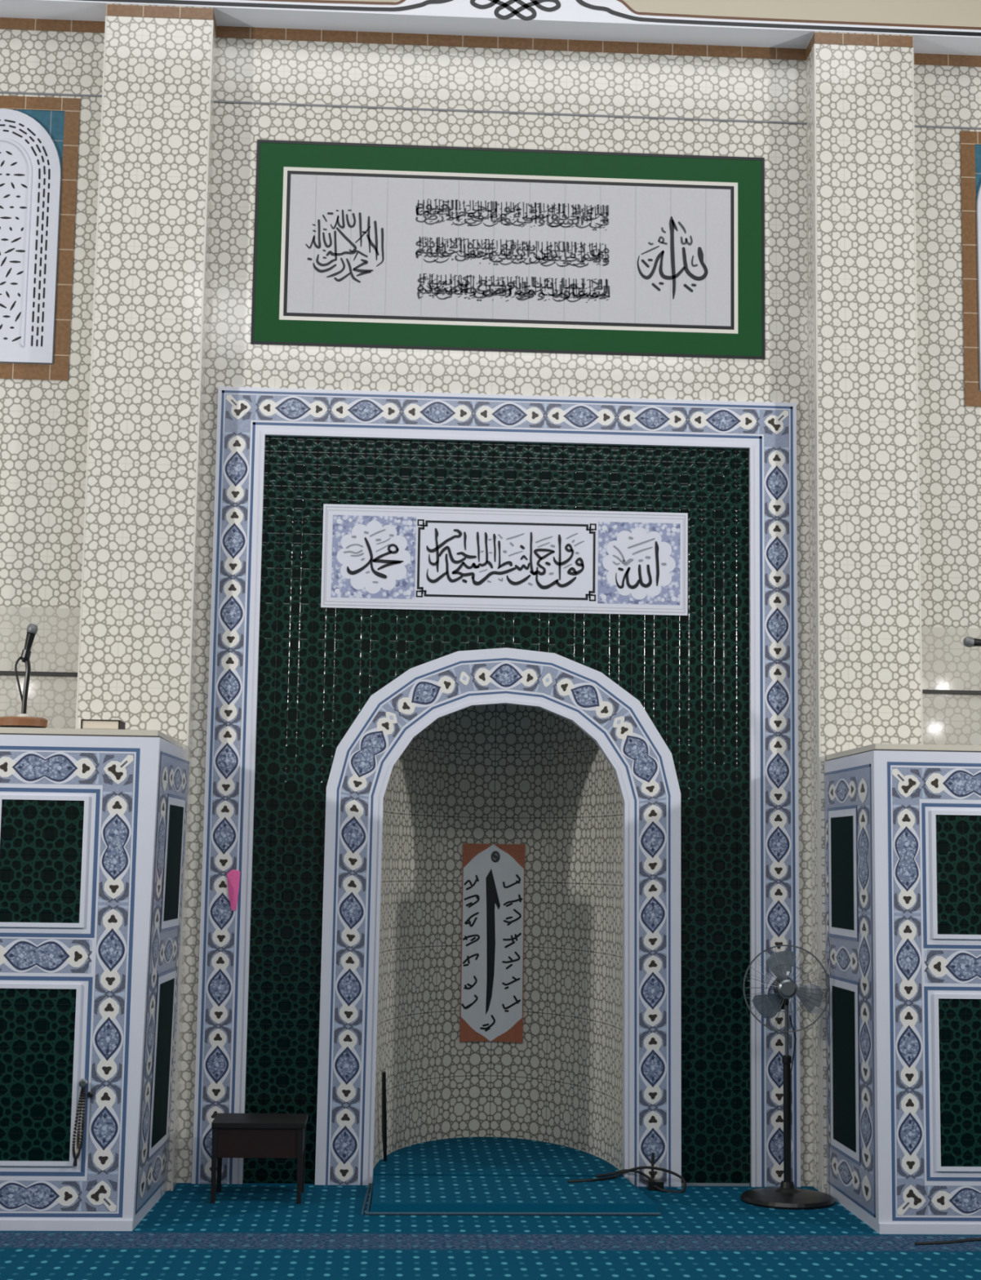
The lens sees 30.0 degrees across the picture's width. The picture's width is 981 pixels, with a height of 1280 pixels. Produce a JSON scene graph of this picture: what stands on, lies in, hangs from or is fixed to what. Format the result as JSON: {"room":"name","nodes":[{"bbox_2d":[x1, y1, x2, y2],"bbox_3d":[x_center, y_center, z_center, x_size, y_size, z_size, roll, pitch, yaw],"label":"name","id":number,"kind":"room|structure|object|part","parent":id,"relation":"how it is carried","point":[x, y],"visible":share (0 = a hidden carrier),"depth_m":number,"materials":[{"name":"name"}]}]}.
{"room":"mosque","nodes":[
{"label":"mosque","id":0,"kind":"room"},
{"bbox_2d":[75,3,217,1191],"bbox_3d":[-1.629,-0.290,8.516,0.512,5.515,0.204,1,-7,-3],"label":"pillar","id":1,"kind":"structure","parent":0,"point":[140,575],"depth_m":8.53,"materials":[{"name":"beige tile"}]},
{"bbox_2d":[0,29,980,1186],"bbox_3d":[0.083,-0.966,8.898,12.000,7.000,0.200,1,-7,-3],"label":"wall","id":2,"kind":"structure","parent":0,"point":[44,424],"depth_m":8.90,"materials":[{"name":"beige tile"}]},
{"bbox_2d":[0,671,77,676],"bbox_3d":[-3.905,0.118,8.430,4.033,0.017,0.022,1,-7,-3],"label":"trim","id":3,"kind":"structure","parent":2,"relation":"attached to","point":[2,673],"depth_m":8.52,"materials":[{"name":"grey metal"}]},
{"bbox_2d":[0,95,80,380],"bbox_3d":[-2.362,-1.942,8.760,0.722,1.402,0.032,1,-7,-3],"label":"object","id":4,"kind":"object","parent":2,"relation":"attached to","point":[39,136],"visible":1,"depth_m":8.77,"materials":[{"name":"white tile"}]},
{"bbox_2d":[0,606,80,728],"bbox_3d":[-3.906,0.168,8.433,4.033,0.720,0.004,1,-7,-3],"label":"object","id":5,"kind":"structure","parent":2,"relation":"attached to","point":[55,647],"depth_m":8.54,"materials":[{"name":"beige tile"}]},
{"bbox_2d":[0,91,102,97],"bbox_3d":[-3.864,-2.686,8.778,4.033,0.008,0.006,1,-7,-3],"label":"trim","id":6,"kind":"structure","parent":2,"relation":"attached to","point":[2,92],"depth_m":8.87,"materials":[{"name":"grey"}]},
{"bbox_2d":[0,17,105,33],"bbox_3d":[-3.859,-3.035,8.821,4.033,0.057,0.006,1,-7,-3],"label":"trim","id":7,"kind":"structure","parent":2,"relation":"attached to","point":[20,24],"depth_m":8.91,"materials":[{"name":"brown tile"}]},
{"bbox_2d":[0,0,980,55],"bbox_3d":[0.134,-3.674,9.022,12.020,1.392,0.206,1,-7,-3],"label":"ceiling","id":8,"kind":"structure","parent":2,"relation":"attached to","point":[944,27],"depth_m":8.91,"materials":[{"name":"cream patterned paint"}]},
{"bbox_3d":[0.135,-3.315,8.875,12.000,0.540,0.001,1,-7,-3],"label":"panel","id":9,"kind":"part","parent":8,"relation":"part of","materials":[{"name":"white paint"}]},
{"bbox_2d":[191,386,800,1186],"bbox_3d":[0.065,0.657,8.586,2.791,3.702,0.028,1,-7,-3],"label":"mihrab border","id":10,"kind":"object","parent":2,"relation":"attached to","point":[246,415],"visible":0.97,"depth_m":8.65,"materials":[{"name":"blue"}]},
{"bbox_2d":[226,869,239,911],"bbox_3d":[-1.189,1.155,8.438,0.061,0.190,0.018,1,-7,-3],"label":"scrap","id":11,"kind":"object","parent":10,"relation":"attached to","point":[233,876],"visible":1,"depth_m":8.44,"materials":[{"name":"pink"}]},
{"bbox_2d":[242,435,751,1186],"bbox_3d":[0.062,0.774,8.601,2.333,3.473,0.030,1,-7,-3],"label":"wall panel","id":12,"kind":"object","parent":2,"relation":"attached to","point":[319,667],"visible":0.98,"depth_m":8.65,"materials":[{"name":"green tile"}]},
{"bbox_2d":[315,647,681,1186],"bbox_3d":[0.056,1.268,8.521,1.676,2.474,0.070,1,-7,-3],"label":"arch","id":13,"kind":"object","parent":12,"relation":"attached to","point":[642,764],"visible":1,"depth_m":8.51,"materials":[{"name":"blue"}]},
{"bbox_2d":[320,503,688,615],"bbox_3d":[0.073,-0.382,8.719,1.746,0.497,0.014,1,-7,-3],"label":"plaque","id":14,"kind":"object","parent":12,"relation":"attached to","point":[375,557],"visible":1,"depth_m":8.71,"materials":[{"name":"grey tile"}]},
{"bbox_2d":[373,704,622,1169],"bbox_3d":[0.024,1.265,9.109,1.156,2.620,1.150,1,-7,-3],"label":"wall niche","id":15,"kind":"object","parent":2,"relation":"in","point":[495,774],"visible":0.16,"depth_m":9.43,"materials":[{"name":"beige tile"}]},
{"bbox_2d":[459,843,524,1042],"bbox_3d":[0.011,1.590,9.612,0.329,1.028,0.048,1,-7,1],"label":"plaque","id":16,"kind":"object","parent":15,"relation":"attached to","point":[493,879],"visible":1,"depth_m":9.62,"materials":[{"name":"ceramic"}]},
{"bbox_2d":[250,139,764,359],"bbox_3d":[0.101,-1.903,8.907,2.495,1.023,0.007,1,-7,-3],"label":"calligraphy panel","id":17,"kind":"object","parent":2,"relation":"attached to","point":[357,245],"visible":1,"depth_m":8.90,"materials":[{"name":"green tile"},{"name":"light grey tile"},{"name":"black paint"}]},
{"bbox_2d":[213,100,806,124],"bbox_3d":[0.110,-2.595,8.991,2.919,0.008,0.006,1,-7,-3],"label":"trim","id":18,"kind":"structure","parent":2,"relation":"attached to","point":[215,101],"depth_m":8.99,"materials":[{"name":"grey"}]},
{"bbox_2d":[217,26,805,60],"bbox_3d":[0.115,-2.950,9.034,2.919,0.057,0.006,1,-7,-3],"label":"trim","id":19,"kind":"structure","parent":2,"relation":"attached to","point":[231,32],"depth_m":9.03,"materials":[{"name":"brown tile"}]},
{"bbox_2d":[681,1182,749,1186],"bbox_3d":[1.037,2.511,8.429,0.318,0.012,0.006,1,-7,-3],"label":"trim","id":20,"kind":"structure","parent":2,"relation":"attached to","point":[687,1184],"depth_m":8.43,"materials":[{"name":"silver metal"}]},
{"bbox_2d":[913,53,980,66],"bbox_3d":[4.081,-2.865,9.248,4.061,0.057,0.006,1,-7,-3],"label":"trim","id":21,"kind":"structure","parent":2,"relation":"attached to","point":[918,58],"depth_m":9.15,"materials":[{"name":"brown tile"}]},
{"bbox_2d":[914,124,980,129],"bbox_3d":[4.076,-2.516,9.205,4.061,0.008,0.006,1,-7,-3],"label":"trim","id":22,"kind":"structure","parent":2,"relation":"attached to","point":[915,126],"depth_m":9.11,"materials":[{"name":"grey"}]},
{"bbox_2d":[921,626,980,745],"bbox_3d":[4.033,0.338,8.860,4.061,0.720,0.004,1,-7,-3],"label":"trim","id":23,"kind":"structure","parent":2,"relation":"attached to","point":[955,719],"depth_m":8.77,"materials":[{"name":"beige tile"}]},
{"bbox_2d":[922,689,980,694],"bbox_3d":[4.035,0.288,8.857,4.061,0.017,0.022,1,-7,-3],"label":"trim","id":24,"kind":"structure","parent":2,"relation":"attached to","point":[929,691],"depth_m":8.75,"materials":[{"name":"grey metal"}]},
{"bbox_2d":[960,130,980,406],"bbox_3d":[2.692,-1.833,9.032,0.722,1.402,0.032,1,-7,-3],"label":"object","id":25,"kind":"structure","parent":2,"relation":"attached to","point":[970,141],"depth_m":9.02,"materials":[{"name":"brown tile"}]},
{"bbox_2d":[0,1182,980,1279],"bbox_3d":[0.427,1.710,1.432,12.000,0.100,14.000,1,-7,-3],"label":"floor","id":26,"kind":"structure","parent":0,"point":[251,1231],"depth_m":7.07,"materials":[{"name":"blue carpet"}]},
{"bbox_2d":[0,727,190,1231],"bbox_3d":[-1.822,1.394,7.752,0.928,1.983,0.886,1,-7,-3],"label":"pulpit","id":27,"kind":"object","parent":26,"relation":"on","point":[93,822],"visible":1,"depth_m":7.36,"materials":[{"name":"blue"}]},
{"bbox_2d":[0,623,48,728],"bbox_3d":[-1.933,0.152,7.575,0.210,0.436,0.150,1,-7,-3],"label":"microphone","id":28,"kind":"object","parent":27,"relation":"on","point":[22,720],"visible":0.98,"depth_m":7.53,"materials":[{"name":"black metal"}]},
{"bbox_3d":[-1.910,0.030,7.559,0.056,0.130,0.040,1,-7,-3],"label":"handle","id":29,"kind":"part","parent":28,"relation":"part of","materials":[{"name":"black plastic"}]},
{"bbox_2d":[26,623,38,633],"bbox_3d":[-1.897,-0.047,7.567,0.046,0.043,0.046,1,-7,-3],"label":"grille","id":30,"kind":"object","parent":28,"relation":"attached to","point":[32,628],"depth_m":7.55,"materials":[{"name":"grey metal"}]},
{"bbox_3d":[-1.827,1.729,7.276,0.330,0.672,0.003,1,-7,-3],"label":"panel","id":31,"kind":"part","parent":27,"relation":"part of","materials":[{"name":"green tile"}]},
{"bbox_3d":[-1.815,0.892,7.377,0.330,0.491,0.003,1,-7,-3],"label":"panel","id":32,"kind":"part","parent":27,"relation":"part of","materials":[{"name":"green tile"}]},
{"bbox_2d":[71,1078,93,1166],"bbox_3d":[-1.619,1.912,7.252,0.073,0.339,0.034,1,-7,-3],"label":"beads","id":33,"kind":"object","parent":27,"relation":"hanging from","point":[83,1083],"visible":1,"depth_m":7.25,"materials":[{"name":"grey metal"}]},
{"bbox_2d":[80,719,125,729],"bbox_3d":[-1.612,0.359,7.609,0.158,0.042,0.172,1,-7,-3],"label":"book","id":34,"kind":"object","parent":27,"relation":"on","point":[85,723],"visible":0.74,"depth_m":7.53,"materials":[{"name":"beige paper"}]},
{"bbox_3d":[-1.402,1.802,7.832,0.012,0.672,0.401,1,-7,-1],"label":"panel","id":35,"kind":"part","parent":27,"relation":"part of","materials":[{"name":"green tile"}]},
{"bbox_3d":[-1.374,0.966,7.934,0.009,0.491,0.401,1,-7,-1],"label":"panel","id":36,"kind":"part","parent":27,"relation":"part of","materials":[{"name":"green tile"}]},
{"bbox_2d":[210,1112,308,1204],"bbox_3d":[-1.009,2.264,7.989,0.400,0.338,0.308,1,-7,-3],"label":"desk","id":37,"kind":"object","parent":26,"relation":"on","point":[246,1135],"visible":1,"depth_m":7.86,"materials":[{"name":"black wood"}]},
{"bbox_3d":[-1.186,2.253,7.843,0.024,0.318,0.024,1,-7,-3],"label":"leg","id":38,"kind":"part","parent":37,"relation":"part of","materials":[{"name":"black wood"}]},
{"bbox_3d":[-1.201,2.285,8.111,0.024,0.318,0.024,1,-7,-3],"label":"leg","id":39,"kind":"part","parent":37,"relation":"part of","materials":[{"name":"black wood"}]},
{"bbox_3d":[-0.821,2.261,7.863,0.024,0.318,0.024,1,-7,-3],"label":"leg","id":40,"kind":"part","parent":37,"relation":"part of","materials":[{"name":"black wood"}]},
{"bbox_3d":[-0.836,2.293,8.130,0.024,0.318,0.024,1,-7,-3],"label":"leg","id":41,"kind":"part","parent":37,"relation":"part of","materials":[{"name":"black wood"}]},
{"bbox_2d":[360,1175,661,1215],"bbox_3d":[0.070,2.428,7.990,1.260,0.044,0.708,1,-7,-3],"label":"rug","id":42,"kind":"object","parent":26,"relation":"on","point":[391,1194],"depth_m":7.84,"materials":[{"name":"teal carpet"}]},
{"bbox_2d":[567,1152,686,1192],"bbox_3d":[0.614,2.418,8.293,0.544,0.160,0.162,1,-7,-3],"label":"power cable","id":43,"kind":"object","parent":26,"relation":"on","point":[652,1184],"visible":1,"depth_m":8.30,"materials":[{"name":"black rubber"}]},
{"bbox_2d":[740,944,835,1209],"bbox_3d":[1.320,1.924,8.140,0.414,1.118,0.414,1,-7,-3],"label":"pedestal fan","id":44,"kind":"object","parent":26,"relation":"on","point":[786,1197],"visible":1,"depth_m":8.13,"materials":[{"name":"black plastic"}]},
{"bbox_3d":[1.243,1.631,8.173,0.148,0.122,0.031,1,-7,0],"label":"blade","id":45,"kind":"part","parent":44,"relation":"part of","materials":[{"name":"grey plastic"}]},
{"bbox_3d":[1.307,1.470,8.200,0.129,0.149,0.025,-3,-8,26],"label":"blade","id":46,"kind":"part","parent":44,"relation":"part of","materials":[{"name":"grey plastic"}]},
{"bbox_3d":[1.416,1.604,8.168,0.144,0.126,0.038,0,-7,4],"label":"blade","id":47,"kind":"part","parent":44,"relation":"part of","materials":[{"name":"grey plastic"}]},
{"bbox_2d":[823,743,980,1234],"bbox_3d":[1.978,1.475,7.957,0.846,1.983,0.886,1,-7,-3],"label":"pulpit","id":48,"kind":"object","parent":26,"relation":"on","point":[903,821],"visible":0.98,"depth_m":7.56,"materials":[{"name":"blue"}]},
{"bbox_3d":[1.556,1.029,8.092,0.001,0.491,0.400,1,-7,-3],"label":"panel","id":49,"kind":"part","parent":48,"relation":"part of","materials":[{"name":"green tile"}]},
{"bbox_3d":[1.544,1.865,7.990,0.001,0.672,0.400,1,-7,-3],"label":"panel","id":50,"kind":"part","parent":48,"relation":"part of","materials":[{"name":"green tile"}]},
{"bbox_3d":[2.011,0.974,7.583,0.330,0.491,0.003,1,-7,-3],"label":"panel","id":51,"kind":"part","parent":48,"relation":"part of","materials":[{"name":"green tile"}]},
{"bbox_3d":[1.999,1.810,7.481,0.330,0.672,0.003,1,-7,-3],"label":"panel","id":52,"kind":"part","parent":48,"relation":"part of","materials":[{"name":"green tile"}]},
{"bbox_2d":[963,636,980,647],"bbox_3d":[2.177,0.225,7.798,0.337,0.466,0.150,1,-7,-3],"label":"microphone","id":53,"kind":"object","parent":48,"relation":"on","point":[968,642],"visible":1,"depth_m":7.77,"materials":[{"name":"black metal"}]},
{"bbox_2d":[963,636,973,647],"bbox_3d":[2.034,0.009,7.782,0.040,0.045,0.046,1,-7,-3],"label":"grille","id":54,"kind":"object","parent":53,"relation":"attached to","point":[968,642],"depth_m":7.77,"materials":[{"name":"grey metal"}]},
{"bbox_3d":[2.116,0.011,7.788,0.130,0.040,0.040,1,-7,-3],"label":"handle","id":55,"kind":"part","parent":53,"relation":"part of","materials":[{"name":"black plastic"}]},
{"bbox_2d":[915,1237,980,1244],"bbox_3d":[1.980,2.385,7.259,0.647,0.012,0.072,2,-7,-10],"label":"cord","id":56,"kind":"object","parent":26,"relation":"on","point":[979,1238],"visible":1,"depth_m":7.21,"materials":[{"name":"black rubber"}]},
{"bbox_2d":[373,1137,623,1180],"bbox_3d":[0.005,2.543,8.954,1.156,0.045,1.150,1,-7,-3],"label":"floor","id":57,"kind":"structure","parent":0,"point":[461,1156],"depth_m":8.78,"materials":[{"name":"blue carpet"}]},
{"bbox_2d":[382,1071,386,1161],"bbox_3d":[-0.503,2.261,8.666,0.025,0.435,0.158,1,-7,1],"label":"staff","id":58,"kind":"object","parent":57,"relation":"on","point":[384,1073],"visible":1,"depth_m":8.65,"materials":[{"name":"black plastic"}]},
{"bbox_2d":[805,31,923,1193],"bbox_3d":[1.778,-0.217,8.699,0.491,5.515,0.204,1,-7,-3],"label":"pillar","id":59,"kind":"structure","parent":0,"point":[865,606],"depth_m":8.71,"materials":[{"name":"beige tile"}]}
]}

